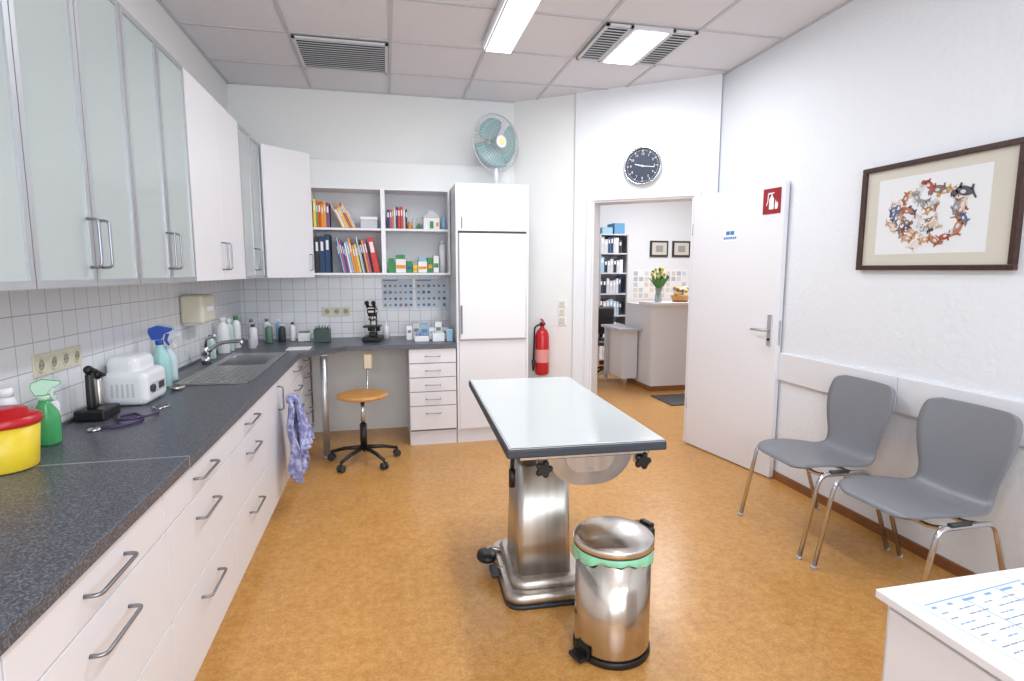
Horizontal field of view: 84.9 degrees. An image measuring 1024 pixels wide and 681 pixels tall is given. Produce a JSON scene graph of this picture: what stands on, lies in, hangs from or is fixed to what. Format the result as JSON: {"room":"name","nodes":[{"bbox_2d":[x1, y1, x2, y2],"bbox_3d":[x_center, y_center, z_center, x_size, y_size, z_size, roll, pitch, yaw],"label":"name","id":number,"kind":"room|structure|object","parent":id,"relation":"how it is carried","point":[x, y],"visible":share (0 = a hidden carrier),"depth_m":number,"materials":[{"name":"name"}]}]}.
{"room":"veterinary exam room","nodes":[
{"label":"veterinary exam room","id":0,"kind":"room"},
{"bbox_2d":[117,0,227,111],"bbox_3d":[-1.675,-0.227,1.448,0.150,3.000,7.190,-2,7,-13],"label":"wall","id":1,"kind":"structure","parent":0,"point":[150,14],"depth_m":3.52,"materials":[{"name":"white paint"}]},
{"bbox_2d":[31,345,82,377],"bbox_3d":[-1.725,0.076,2.124,0.012,0.080,0.330,-2,7,-13],"label":"wall socket","id":2,"kind":"object","parent":1,"relation":"attached to","point":[47,363],"visible":1,"depth_m":2.11,"materials":[{"name":"beige plastic"}]},
{"bbox_2d":[0,0,196,290],"bbox_3d":[-1.436,-0.648,1.551,0.362,1.000,2.275,-2,7,-13],"label":"upper cabinet","id":3,"kind":"object","parent":1,"relation":"attached to","point":[95,187],"visible":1,"depth_m":1.77,"materials":[{"name":"white"}]},
{"bbox_2d":[0,279,242,421],"bbox_3d":[-1.712,0.058,2.017,0.008,0.565,5.840,-2,7,-13],"label":"tile backsplash","id":4,"kind":"structure","parent":1,"relation":"attached to","point":[107,322],"depth_m":2.36,"materials":[{"name":"white tile"}]},
{"bbox_2d":[180,294,214,324],"bbox_3d":[-1.984,-0.199,3.545,0.136,0.185,0.260,-2,7,-13],"label":"paper towel dispenser","id":5,"kind":"object","parent":1,"relation":"attached to","point":[196,309],"visible":1,"depth_m":3.43,"materials":[{"name":"beige plastic"}]},
{"bbox_2d":[183,68,245,280],"bbox_3d":[-1.794,-0.842,3.137,0.362,1.000,0.996,-2,7,-13],"label":"upper cabinet","id":6,"kind":"object","parent":1,"relation":"attached to","point":[212,132],"visible":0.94,"depth_m":3.05,"materials":[{"name":"white"}]},
{"bbox_2d":[237,122,265,278],"bbox_3d":[-1.970,-0.938,3.922,0.362,1.000,0.620,-2,7,-13],"label":"upper cabinet","id":7,"kind":"object","parent":1,"relation":"attached to","point":[249,160],"visible":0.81,"depth_m":3.93,"materials":[{"name":"white"}]},
{"bbox_2d":[227,84,513,431],"bbox_3d":[-1.159,-0.679,5.143,2.480,3.000,0.150,-2,7,-13],"label":"wall","id":8,"kind":"structure","parent":0,"point":[321,124],"depth_m":4.98,"materials":[{"name":"white paint"}]},
{"bbox_2d":[259,143,315,277],"bbox_3d":[-1.960,-1.012,4.531,0.651,1.000,0.587,-2,7,-13],"label":"upper cabinet","id":9,"kind":"object","parent":8,"relation":"attached to","point":[284,173],"visible":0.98,"depth_m":4.41,"materials":[{"name":"white"}]},
{"bbox_2d":[322,307,350,315],"bbox_3d":[-1.569,-0.260,5.010,0.240,0.075,0.012,-2,7,-13],"label":"wall socket","id":10,"kind":"object","parent":8,"relation":"attached to","point":[327,311],"visible":1,"depth_m":5.00,"materials":[{"name":"beige plastic"}]},
{"bbox_2d":[239,275,448,339],"bbox_3d":[-1.470,-0.311,5.036,1.792,0.565,0.008,-2,7,-13],"label":"tile backsplash","id":11,"kind":"structure","parent":8,"relation":"attached to","point":[300,301],"depth_m":4.99,"materials":[{"name":"white tile"}]},
{"bbox_2d":[311,185,450,274],"bbox_3d":[-1.132,-0.940,4.885,1.155,0.730,0.280,-2,7,-13],"label":"wall shelf","id":12,"kind":"object","parent":8,"relation":"attached to","point":[359,201],"visible":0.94,"depth_m":4.96,"materials":[{"name":"white laminate"}]},
{"bbox_2d":[313,199,330,227],"bbox_3d":[-1.604,-1.066,4.731,0.125,0.231,0.161,-2,7,-13],"label":"books","id":13,"kind":"object","parent":12,"relation":"in","point":[321,211],"visible":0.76,"depth_m":4.66,"materials":[{"name":"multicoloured paper"}]},
{"bbox_2d":[314,234,332,272],"bbox_3d":[-1.607,-0.739,4.781,0.122,0.319,0.201,-2,7,-13],"label":"binders","id":14,"kind":"object","parent":12,"relation":"on","point":[322,244],"visible":1,"depth_m":4.69,"materials":[{"name":"blue cardboard"}]},
{"bbox_2d":[330,202,355,227],"bbox_3d":[-1.435,-1.061,4.770,0.206,0.211,0.161,-2,7,-13],"label":"magazines","id":15,"kind":"object","parent":12,"relation":"in","point":[342,214],"visible":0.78,"depth_m":4.70,"materials":[{"name":"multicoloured paper"}]},
{"bbox_2d":[336,237,371,272],"bbox_3d":[-1.360,-0.737,4.832,0.291,0.302,0.181,-2,7,-13],"label":"folders","id":16,"kind":"object","parent":12,"relation":"on","point":[354,258],"visible":1,"depth_m":4.75,"materials":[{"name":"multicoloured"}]},
{"bbox_2d":[360,216,377,227],"bbox_3d":[-1.234,-1.014,4.837,0.150,0.100,0.160,-2,7,-13],"label":"storage box","id":17,"kind":"object","parent":12,"relation":"in","point":[365,221],"visible":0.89,"depth_m":4.76,"materials":[{"name":"grey cardboard"}]},
{"bbox_2d":[367,237,379,272],"bbox_3d":[-1.202,-0.742,4.867,0.097,0.302,0.201,-2,7,-13],"label":"binder","id":18,"kind":"object","parent":12,"relation":"on","point":[370,239],"visible":1,"depth_m":4.77,"materials":[{"name":"red cardboard"}]},
{"bbox_2d":[387,207,406,228],"bbox_3d":[-0.999,-1.059,4.858,0.170,0.185,0.141,-2,7,-13],"label":"paperbacks","id":19,"kind":"object","parent":12,"relation":"on","point":[397,217],"visible":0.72,"depth_m":4.79,"materials":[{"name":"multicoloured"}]},
{"bbox_2d":[388,255,438,272],"bbox_3d":[-0.870,-0.676,4.944,0.439,0.155,0.121,-2,7,-13],"label":"medicine boxes","id":20,"kind":"object","parent":12,"relation":"in","point":[401,265],"visible":1,"depth_m":4.90,"materials":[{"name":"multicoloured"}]},
{"bbox_2d":[407,216,445,228],"bbox_3d":[-0.748,-1.031,4.898,0.335,0.120,0.044,-2,7,-13],"label":"bottles","id":21,"kind":"object","parent":12,"relation":"on","point":[443,224],"visible":0.86,"depth_m":4.87,"materials":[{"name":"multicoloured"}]},
{"bbox_2d":[422,210,439,228],"bbox_3d":[-0.711,-1.059,4.921,0.160,0.170,0.114,-2,7,-13],"label":"model","id":22,"kind":"object","parent":12,"relation":"on","point":[431,220],"visible":0.84,"depth_m":4.87},
{"bbox_2d":[439,241,444,272],"bbox_3d":[-0.624,-0.748,5.012,0.052,0.280,0.052,-2,7,-13],"label":"tube","id":23,"kind":"object","parent":12,"relation":"on","point":[441,245],"visible":1,"depth_m":4.99,"materials":[{"name":"white plastic"}]},
{"bbox_2d":[382,279,413,308],"bbox_3d":[-1.043,-0.428,5.112,0.280,0.270,0.002,-2,7,-13],"label":"chart","id":24,"kind":"object","parent":8,"relation":"attached to","point":[396,293],"visible":1,"depth_m":5.11,"materials":[{"name":"white paper"}]},
{"bbox_2d":[310,159,509,189],"bbox_3d":[-0.884,-1.443,4.962,1.740,0.220,0.140,-2,7,-13],"label":"wall panel","id":25,"kind":"object","parent":8,"relation":"attached to","point":[322,172],"visible":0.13,"depth_m":4.87,"materials":[{"name":"white paint"}]},
{"bbox_2d":[415,279,446,307],"bbox_3d":[-0.748,-0.436,5.178,0.285,0.270,0.002,-2,7,-13],"label":"chart","id":26,"kind":"object","parent":8,"relation":"attached to","point":[429,293],"visible":1,"depth_m":5.18,"materials":[{"name":"white paper"}]},
{"bbox_2d":[161,0,846,101],"bbox_3d":[1.774,-2.071,3.759,8.400,0.100,11.000,-2,7,-13],"label":"ceiling","id":27,"kind":"structure","parent":0,"point":[417,22],"depth_m":3.71,"materials":[{"name":"tile"}]},
{"bbox_2d":[291,34,387,74],"bbox_3d":[-1.208,-2.036,4.016,0.620,0.020,0.590,-2,7,-13],"label":"ceiling vent","id":28,"kind":"object","parent":27,"relation":"in","point":[314,52],"visible":1,"depth_m":3.97,"materials":[{"name":"grey metal"}]},
{"bbox_2d":[156,0,852,102],"bbox_3d":[0.312,-1.757,1.631,3.891,0.008,7.040,-2,7,-13],"label":"grid","id":29,"kind":"object","parent":27,"relation":"attached to","point":[607,19],"visible":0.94,"depth_m":3.80,"materials":[{"name":"grey metal"}]},
{"bbox_2d":[482,0,540,52],"bbox_3d":[0.058,-1.901,3.110,0.210,0.069,1.450,-2,7,-13],"label":"lamp","id":30,"kind":"object","parent":27,"relation":"attached to","point":[510,19],"depth_m":3.38,"materials":[{"name":"white plastic"}]},
{"bbox_2d":[576,22,697,66],"bbox_3d":[0.834,-2.009,3.837,0.625,0.030,0.595,-2,7,-13],"label":"recessed light","id":31,"kind":"object","parent":27,"relation":"in","point":[615,43],"visible":1,"depth_m":3.78,"materials":[{"name":"grey"}]},
{"bbox_2d":[194,360,956,680],"bbox_3d":[1.774,1.006,4.136,8.400,0.100,11.000,-2,7,-13],"label":"floor","id":32,"kind":"structure","parent":0,"point":[364,572],"depth_m":2.69,"materials":[{"name":"orange laminate"}]},
{"bbox_2d":[0,357,313,680],"bbox_3d":[-1.403,0.782,2.164,0.617,0.823,5.820,-2,7,-13],"label":"base cabinet","id":33,"kind":"object","parent":32,"relation":"on","point":[152,607],"visible":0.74,"depth_m":1.72,"materials":[{"name":"white"}]},
{"bbox_2d":[0,336,456,656],"bbox_3d":[-0.834,0.329,2.243,1.788,0.052,5.831,-2,7,-13],"label":"countertop","id":34,"kind":"structure","parent":33,"relation":"on","point":[59,515],"depth_m":1.62,"materials":[{"name":"grey laminate"}]},
{"bbox_2d":[0,386,17,405],"bbox_3d":[-1.610,0.258,1.790,0.052,0.220,0.052,-2,7,-13],"label":"jar","id":35,"kind":"object","parent":34,"relation":"on","point":[6,393],"visible":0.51,"depth_m":1.77,"materials":[{"name":"white plastic"}]},
{"bbox_2d":[0,405,42,474],"bbox_3d":[-1.520,0.291,1.670,0.196,0.182,0.196,-2,7,-13],"label":"sharps container","id":36,"kind":"object","parent":34,"relation":"on","point":[20,425],"visible":1,"depth_m":1.64,"materials":[{"name":"yellow plastic"}]},
{"bbox_2d":[30,379,62,446],"bbox_3d":[-1.590,0.242,1.907,0.080,0.225,0.080,1,7,5],"label":"spray bottle","id":37,"kind":"object","parent":34,"relation":"on","point":[51,426],"visible":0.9,"depth_m":1.89,"materials":[{"name":"green plastic"}]},
{"bbox_2d":[50,393,61,423],"bbox_3d":[-1.647,0.267,2.005,0.048,0.150,0.048,-2,7,-13],"label":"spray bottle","id":38,"kind":"object","parent":34,"relation":"on","point":[55,403],"visible":0.25,"depth_m":2.00,"materials":[{"name":"white plastic"}]},
{"bbox_2d":[73,366,119,421],"bbox_3d":[-1.672,0.203,2.250,0.110,0.218,0.140,-2,7,-13],"label":"charger","id":39,"kind":"object","parent":34,"relation":"on","point":[96,409],"visible":1,"depth_m":2.21,"materials":[{"name":"black plastic"}]},
{"bbox_2d":[86,403,170,431],"bbox_3d":[-1.520,0.300,2.267,0.134,0.022,0.428,-1,7,-4],"label":"stethoscope","id":40,"kind":"object","parent":34,"relation":"on","point":[140,417],"visible":1,"depth_m":2.19,"materials":[{"name":"purple rubber"}]},
{"bbox_2d":[102,352,165,405],"bbox_3d":[-1.707,0.169,2.546,0.192,0.215,0.242,-2,7,-13],"label":"centrifuge","id":41,"kind":"object","parent":34,"relation":"on","point":[131,378],"visible":0.98,"depth_m":2.45,"materials":[{"name":"white plastic"}]},
{"bbox_2d":[147,324,173,386],"bbox_3d":[-1.784,0.077,2.861,0.117,0.320,0.090,-2,7,-18],"label":"spray bottle","id":42,"kind":"object","parent":34,"relation":"on","point":[156,333],"visible":0.84,"depth_m":2.83,"materials":[{"name":"teal plastic"}]},
{"bbox_2d":[162,331,179,380],"bbox_3d":[-1.842,0.083,3.022,0.098,0.270,0.076,-2,7,-13],"label":"spray bottle","id":43,"kind":"object","parent":34,"relation":"on","point":[174,365],"visible":0.56,"depth_m":3.01,"materials":[{"name":"teal"}]},
{"bbox_2d":[169,385,185,390],"bbox_3d":[-1.668,0.237,2.792,0.076,0.020,0.076,-2,7,-13],"label":"dish","id":44,"kind":"object","parent":34,"relation":"on","point":[173,387],"visible":1,"depth_m":2.78,"materials":[{"name":"metal"}]},
{"bbox_2d":[207,335,216,358],"bbox_3d":[-2.041,0.043,3.799,0.056,0.160,0.056,-2,7,-13],"label":"soap bottle","id":45,"kind":"object","parent":34,"relation":"on","point":[210,342],"visible":0.49,"depth_m":3.78,"materials":[{"name":"green plastic"}]},
{"bbox_2d":[201,334,243,364],"bbox_3d":[-1.848,0.052,3.555,0.255,0.202,0.135,-2,7,-13],"label":"faucet","id":46,"kind":"object","parent":34,"relation":"on","point":[206,350],"visible":1,"depth_m":3.56,"materials":[{"name":"silver metal"}]},
{"bbox_2d":[216,317,230,353],"bbox_3d":[-2.087,-0.038,4.047,0.084,0.260,0.084,-2,7,-13],"label":"soap bottle","id":47,"kind":"object","parent":34,"relation":"on","point":[222,329],"visible":0.98,"depth_m":4.02,"materials":[{"name":"white plastic"}]},
{"bbox_2d":[226,319,234,350],"bbox_3d":[-2.104,-0.042,4.166,0.068,0.240,0.068,-2,7,-13],"label":"soap bottle","id":48,"kind":"object","parent":34,"relation":"on","point":[228,321],"visible":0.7,"depth_m":4.15,"materials":[{"name":"green"}]},
{"bbox_2d":[175,351,287,385],"bbox_3d":[-1.685,0.240,3.490,0.360,0.177,1.160,-2,7,-13],"label":"sink","id":49,"kind":"object","parent":34,"relation":"in","point":[236,368],"visible":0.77,"depth_m":3.32,"materials":[{"name":"silver metal"}]},
{"bbox_2d":[231,316,241,347],"bbox_3d":[-2.129,-0.066,4.323,0.068,0.250,0.068,-2,7,-13],"label":"bottle","id":50,"kind":"object","parent":34,"relation":"on","point":[236,324],"visible":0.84,"depth_m":4.30,"materials":[{"name":"white plastic"}]},
{"bbox_2d":[247,319,252,337],"bbox_3d":[-2.139,-0.075,4.598,0.056,0.200,0.056,-2,7,-13],"label":"bottle","id":51,"kind":"object","parent":34,"relation":"on","point":[250,320],"visible":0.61,"depth_m":4.58,"materials":[{"name":"grey plastic"}]},
{"bbox_2d":[248,335,256,348],"bbox_3d":[-2.003,0.010,4.319,0.060,0.100,0.060,-2,7,-13],"label":"soap bottle","id":52,"kind":"object","parent":34,"relation":"on","point":[252,343],"visible":1,"depth_m":4.30,"materials":[{"name":"grey plastic"}]},
{"bbox_2d":[249,324,257,344],"bbox_3d":[-2.072,-0.045,4.483,0.064,0.170,0.064,-2,7,-13],"label":"bottle","id":53,"kind":"object","parent":34,"relation":"on","point":[252,331],"visible":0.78,"depth_m":4.46,"materials":[{"name":"white plastic"}]},
{"bbox_2d":[263,319,268,340],"bbox_3d":[-2.084,-0.090,4.764,0.060,0.190,0.060,-2,7,-13],"label":"bottle","id":54,"kind":"object","parent":34,"relation":"on","point":[266,320],"visible":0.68,"depth_m":4.74,"materials":[{"name":"white plastic"}]},
{"bbox_2d":[265,323,272,342],"bbox_3d":[-2.017,-0.061,4.648,0.060,0.160,0.060,-2,7,-13],"label":"bottle","id":55,"kind":"object","parent":34,"relation":"on","point":[268,330],"visible":1,"depth_m":4.63,"materials":[{"name":"green plastic"}]},
{"bbox_2d":[276,319,280,340],"bbox_3d":[-2.005,-0.092,4.823,0.052,0.180,0.052,-2,7,-13],"label":"bottle","id":56,"kind":"object","parent":34,"relation":"on","point":[278,323],"visible":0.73,"depth_m":4.80,"materials":[{"name":"blue plastic"}]},
{"bbox_2d":[278,324,285,341],"bbox_3d":[-1.944,-0.066,4.736,0.060,0.150,0.060,-2,7,-13],"label":"bottle","id":57,"kind":"object","parent":34,"relation":"on","point":[281,330],"visible":1,"depth_m":4.71,"materials":[{"name":"grey plastic"}]},
{"bbox_2d":[289,322,295,340],"bbox_3d":[-1.873,-0.077,4.782,0.050,0.160,0.050,-2,7,-13],"label":"bottle","id":58,"kind":"object","parent":34,"relation":"on","point":[292,328],"visible":1,"depth_m":4.76,"materials":[{"name":"white plastic"}]},
{"bbox_2d":[285,346,311,350],"bbox_3d":[-1.633,0.061,4.295,0.170,0.004,0.180,-2,7,-13],"label":"document tray","id":59,"kind":"object","parent":34,"relation":"on","point":[307,347],"visible":1,"depth_m":4.28,"materials":[{"name":"white plastic"}]},
{"bbox_2d":[298,331,311,340],"bbox_3d":[-1.767,-0.038,4.774,0.100,0.085,0.070,-2,7,-13],"label":"sponge holder","id":60,"kind":"object","parent":34,"relation":"on","point":[302,335],"visible":1,"depth_m":4.74,"materials":[{"name":"white plastic"}]},
{"bbox_2d":[313,325,330,342],"bbox_3d":[-1.593,-0.061,4.708,0.132,0.146,0.110,-2,7,-13],"label":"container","id":61,"kind":"object","parent":34,"relation":"on","point":[321,335],"visible":1,"depth_m":4.66,"materials":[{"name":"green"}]},
{"bbox_2d":[362,301,383,341],"bbox_3d":[-1.185,-0.169,4.758,0.150,0.347,0.226,-1,7,-5],"label":"microscope","id":62,"kind":"object","parent":34,"relation":"on","point":[372,311],"visible":1,"depth_m":4.70,"materials":[{"name":"black plastic"}]},
{"bbox_2d":[383,319,389,338],"bbox_3d":[-1.109,-0.102,4.940,0.056,0.171,0.078,-2,7,-13],"label":"bottle","id":63,"kind":"object","parent":34,"relation":"on","point":[386,330],"visible":0.98,"depth_m":4.93,"materials":[{"name":"white plastic"}]},
{"bbox_2d":[406,321,452,341],"bbox_3d":[-0.721,-0.081,4.855,0.380,0.150,0.300,-2,7,-13],"label":"boxes","id":64,"kind":"object","parent":34,"relation":"on","point":[421,332],"visible":1,"depth_m":4.85,"materials":[{"name":"white cardboard"}]},
{"bbox_2d":[286,393,314,483],"bbox_3d":[-1.290,0.588,3.414,0.147,0.545,0.364,-2,7,-13],"label":"hanging towel","id":65,"kind":"object","parent":33,"relation":"hanging from","point":[300,433],"visible":1,"depth_m":3.33,"materials":[{"name":"fabric"}]},
{"bbox_2d":[319,354,329,458],"bbox_3d":[-1.458,0.511,4.369,0.090,0.825,0.090,-2,7,-13],"label":"support post","id":66,"kind":"object","parent":32,"relation":"on","point":[323,358],"visible":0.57,"depth_m":4.35,"materials":[{"name":"silver metal"}]},
{"bbox_2d":[327,354,400,472],"bbox_3d":[-1.141,0.533,4.288,0.560,0.799,0.534,-2,7,-13],"label":"stool","id":67,"kind":"object","parent":32,"relation":"on","point":[362,396],"visible":1,"depth_m":4.26,"materials":[{"name":"brown wood"}]},
{"bbox_2d":[406,348,456,444],"bbox_3d":[-0.720,0.440,4.961,0.390,0.823,0.640,-2,7,-13],"label":"base cabinet","id":68,"kind":"object","parent":32,"relation":"on","point":[431,373],"visible":1,"depth_m":4.68,"materials":[{"name":"white"}]},
{"bbox_2d":[450,183,528,441],"bbox_3d":[-0.206,-0.230,4.912,0.613,2.165,0.520,-2,7,-13],"label":"tall cabinet","id":69,"kind":"object","parent":32,"relation":"on","point":[489,223],"visible":0.95,"depth_m":4.66,"materials":[{"name":"white"}]},
{"bbox_2d":[472,113,518,183],"bbox_3d":[-0.139,-1.620,4.802,0.441,0.619,0.304,-2,7,-13],"label":"desk fan","id":70,"kind":"object","parent":69,"relation":"on","point":[496,151],"visible":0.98,"depth_m":4.75,"materials":[{"name":"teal plastic"}]},
{"bbox_2d":[469,377,666,610],"bbox_3d":[0.147,0.711,2.629,0.608,0.851,1.260,-1,7,-10],"label":"examination table","id":71,"kind":"object","parent":32,"relation":"on","point":[554,433],"visible":0.97,"depth_m":2.47,"materials":[{"name":"silver metal"}]},
{"bbox_2d":[597,306,613,374],"bbox_3d":[1.377,0.004,8.001,0.544,0.950,0.567,-2,7,-13],"label":"office chair","id":72,"kind":"object","parent":32,"relation":"on","point":[605,314],"visible":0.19,"depth_m":8.16,"materials":[{"name":"grey fabric"}]},
{"bbox_2d":[569,516,654,670],"bbox_3d":[0.389,0.950,2.166,0.312,0.488,0.309,1,7,12],"label":"pedal bin","id":73,"kind":"object","parent":32,"relation":"on","point":[614,555],"visible":1,"depth_m":2.05,"materials":[{"name":"silver metal"}]},
{"bbox_2d":[597,234,628,364],"bbox_3d":[1.526,-0.648,8.884,0.460,2.030,0.400,-2,7,-13],"label":"bookshelf","id":74,"kind":"object","parent":32,"relation":"on","point":[621,297],"visible":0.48,"depth_m":8.76,"materials":[{"name":"wood"}]},
{"bbox_2d":[599,346,603,357],"bbox_3d":[1.510,0.147,8.926,0.345,0.239,0.201,-2,7,-13],"label":"binders","id":75,"kind":"object","parent":74,"relation":"in","point":[601,348],"visible":0.12,"depth_m":8.80,"materials":[{"name":"white"}]},
{"bbox_2d":[600,298,620,314],"bbox_3d":[1.518,-0.538,8.844,0.361,0.259,0.201,-2,7,-13],"label":"binders","id":76,"kind":"object","parent":74,"relation":"in","point":[606,302],"visible":0.53,"depth_m":8.76,"materials":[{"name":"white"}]},
{"bbox_2d":[601,277,620,292],"bbox_3d":[1.510,-0.871,8.801,0.346,0.251,0.201,-2,7,-13],"label":"binders","id":77,"kind":"object","parent":74,"relation":"in","point":[613,285],"visible":0.84,"depth_m":8.71,"materials":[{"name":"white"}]},
{"bbox_2d":[601,236,621,252],"bbox_3d":[1.512,-1.488,8.726,0.350,0.254,0.201,-2,7,-13],"label":"binders","id":78,"kind":"object","parent":74,"relation":"in","point":[610,244],"visible":0.79,"depth_m":8.63,"materials":[{"name":"grey cardboard"}]},
{"bbox_2d":[601,256,622,272],"bbox_3d":[1.522,-1.187,8.765,0.369,0.247,0.201,-2,7,-13],"label":"binders","id":79,"kind":"object","parent":74,"relation":"in","point":[608,265],"visible":0.91,"depth_m":8.67,"materials":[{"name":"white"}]},
{"bbox_2d":[600,223,624,233],"bbox_3d":[1.531,-1.740,8.752,0.370,0.169,0.300,-2,7,-13],"label":"storage box","id":80,"kind":"object","parent":74,"relation":"on","point":[614,228],"visible":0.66,"depth_m":8.62,"materials":[{"name":"blue"}]},
{"bbox_2d":[601,301,687,390],"bbox_3d":[2.042,0.024,7.286,1.500,1.085,0.980,-2,7,-13],"label":"reception desk","id":81,"kind":"object","parent":32,"relation":"on","point":[649,351],"visible":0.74,"depth_m":6.91,"materials":[{"name":"white laminate"}]},
{"bbox_2d":[647,267,669,301],"bbox_3d":[1.798,-0.684,6.865,0.317,0.420,0.317,-2,7,-13],"label":"tulip bouquet","id":82,"kind":"object","parent":81,"relation":"on","point":[659,281],"visible":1,"depth_m":6.83,"materials":[{"name":"green plant"}]},
{"bbox_2d":[670,286,688,301],"bbox_3d":[2.084,-0.577,6.933,0.240,0.190,0.240,-2,7,-13],"label":"basket","id":83,"kind":"object","parent":81,"relation":"on","point":[678,296],"visible":1,"depth_m":6.86,"materials":[{"name":"brown wicker"}]},
{"bbox_2d":[651,393,684,405],"bbox_3d":[1.977,0.671,6.411,0.600,0.012,0.500,-2,7,-13],"label":"door mat","id":84,"kind":"object","parent":32,"relation":"on","point":[670,399],"visible":0.51,"depth_m":6.42,"materials":[{"name":"grey fabric"}]},
{"bbox_2d":[738,375,895,559],"bbox_3d":[1.694,0.650,3.107,0.584,0.862,0.550,-1,7,-10],"label":"chair","id":85,"kind":"object","parent":32,"relation":"on","point":[859,410],"visible":0.98,"depth_m":3.08,"materials":[{"name":"grey plastic"}]},
{"bbox_2d":[811,397,1022,581],"bbox_3d":[1.817,0.723,2.516,0.584,0.862,0.550,-2,7,-13],"label":"chair","id":86,"kind":"object","parent":32,"relation":"on","point":[966,451],"visible":0.96,"depth_m":2.50,"materials":[{"name":"grey plastic"}]},
{"bbox_2d":[875,567,1023,680],"bbox_3d":[1.283,0.955,1.025,0.822,0.755,0.720,-2,7,-13],"label":"desk","id":87,"kind":"object","parent":32,"relation":"on","point":[920,645],"visible":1,"depth_m":1.14,"materials":[{"name":"white laminate"}]},
{"bbox_2d":[911,575,1023,663],"bbox_3d":[1.035,0.559,1.143,0.325,0.002,0.210,-2,7,-18],"label":"paper form","id":88,"kind":"object","parent":87,"relation":"on","point":[992,611],"visible":1,"depth_m":1.15,"materials":[{"name":"white paper"}]},
{"bbox_2d":[514,74,722,389],"bbox_3d":[0.871,-0.666,5.035,1.800,3.000,0.190,3,8,23],"label":"wall","id":89,"kind":"structure","parent":0,"point":[574,147],"depth_m":4.96,"materials":[{"name":"white paint"}]},
{"bbox_2d":[532,319,548,374],"bbox_3d":[0.277,0.059,5.200,0.130,0.521,0.170,5,9,37],"label":"fire extinguisher","id":90,"kind":"object","parent":89,"relation":"attached to","point":[540,364],"visible":1,"depth_m":5.16,"materials":[{"name":"red paint"}]},
{"bbox_2d":[558,299,566,324],"bbox_3d":[0.469,-0.263,5.177,0.080,0.233,0.016,3,8,23],"label":"light switch","id":91,"kind":"object","parent":89,"relation":"attached to","point":[562,303],"visible":1,"depth_m":5.17,"materials":[{"name":"white plastic"}]},
{"bbox_2d":[584,189,700,440],"bbox_3d":[1.144,-0.215,4.974,0.956,2.120,0.244,3,8,24],"label":"door frame","id":92,"kind":"structure","parent":89,"relation":"attached to","point":[593,201],"depth_m":4.98,"materials":[{"name":"white laminate"}]},
{"bbox_2d":[624,146,661,184],"bbox_3d":[1.098,-1.467,4.710,0.271,0.316,0.210,-2,7,-13],"label":"wall clock","id":93,"kind":"object","parent":89,"relation":"attached to","point":[643,164],"depth_m":4.70,"materials":[{"name":"black plastic"}]},
{"bbox_2d":[685,180,789,476],"bbox_3d":[1.635,-0.097,4.240,0.104,2.047,0.904,-3,8,-22],"label":"door","id":94,"kind":"structure","parent":89,"relation":"in","point":[737,287],"depth_m":4.17,"materials":[{"name":"white laminate"}]},
{"bbox_2d":[723,228,737,241],"bbox_3d":[1.632,-0.789,4.189,0.002,0.100,0.150,-3,8,-22],"label":"sticker","id":95,"kind":"object","parent":94,"relation":"attached to","point":[729,234],"visible":1,"depth_m":4.18,"materials":[{"name":"white paper"}]},
{"bbox_2d":[763,187,781,214],"bbox_3d":[1.771,-0.950,3.816,0.004,0.170,0.150,-3,8,-22],"label":"fire extinguisher sign","id":96,"kind":"object","parent":94,"relation":"attached to","point":[772,197],"visible":1,"depth_m":3.81,"materials":[{"name":"red plastic"}]},
{"bbox_2d":[599,201,691,360],"bbox_3d":[1.914,-1.180,9.242,5.400,3.000,0.150,-2,7,-13],"label":"wall","id":97,"kind":"structure","parent":0,"point":[645,223],"depth_m":9.19,"materials":[{"name":"white paint"}]},
{"bbox_2d":[650,241,667,256],"bbox_3d":[2.422,-1.510,9.220,0.320,0.260,0.035,-2,7,-13],"label":"framed picture","id":98,"kind":"object","parent":97,"relation":"attached to","point":[657,248],"visible":1,"depth_m":9.20,"materials":[{"name":"black"}]},
{"bbox_2d":[632,269,687,299],"bbox_3d":[2.468,-0.937,9.315,1.000,0.500,0.004,-2,7,-13],"label":"planner","id":99,"kind":"object","parent":97,"relation":"attached to","point":[642,287],"visible":0.72,"depth_m":9.29,"materials":[{"name":"white paper"}]},
{"bbox_2d":[672,241,690,256],"bbox_3d":[2.812,-1.521,9.307,0.320,0.260,0.035,-2,7,-13],"label":"framed picture","id":100,"kind":"object","parent":97,"relation":"attached to","point":[679,248],"visible":0.98,"depth_m":9.29,"materials":[{"name":"black"}]},
{"bbox_2d":[718,0,1023,573],"bbox_3d":[2.394,-0.263,1.739,0.140,3.000,5.986,-2,7,-13],"label":"wall","id":101,"kind":"structure","parent":0,"point":[868,84],"depth_m":3.02,"materials":[{"name":"white paint"}]},
{"bbox_2d":[771,470,976,576],"bbox_3d":[2.323,1.203,1.883,0.014,0.055,5.950,-2,7,-13],"label":"baseboard","id":102,"kind":"structure","parent":101,"relation":"attached to","point":[940,561],"depth_m":3.13,"materials":[{"name":"brown wood"}]},
{"bbox_2d":[778,352,1023,446],"bbox_3d":[2.128,0.328,2.635,0.022,0.190,3.700,-2,7,-13],"label":"wall rail","id":103,"kind":"object","parent":101,"relation":"attached to","point":[911,394],"visible":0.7,"depth_m":2.97,"materials":[{"name":"white wood"}]},
{"bbox_2d":[855,137,1023,269],"bbox_3d":[2.068,-0.628,2.768,0.030,0.560,0.833,-2,7,-13],"label":"framed picture","id":104,"kind":"object","parent":101,"relation":"attached to","point":[963,209],"visible":1,"depth_m":2.69,"materials":[{"name":"brown wood"}]}
]}

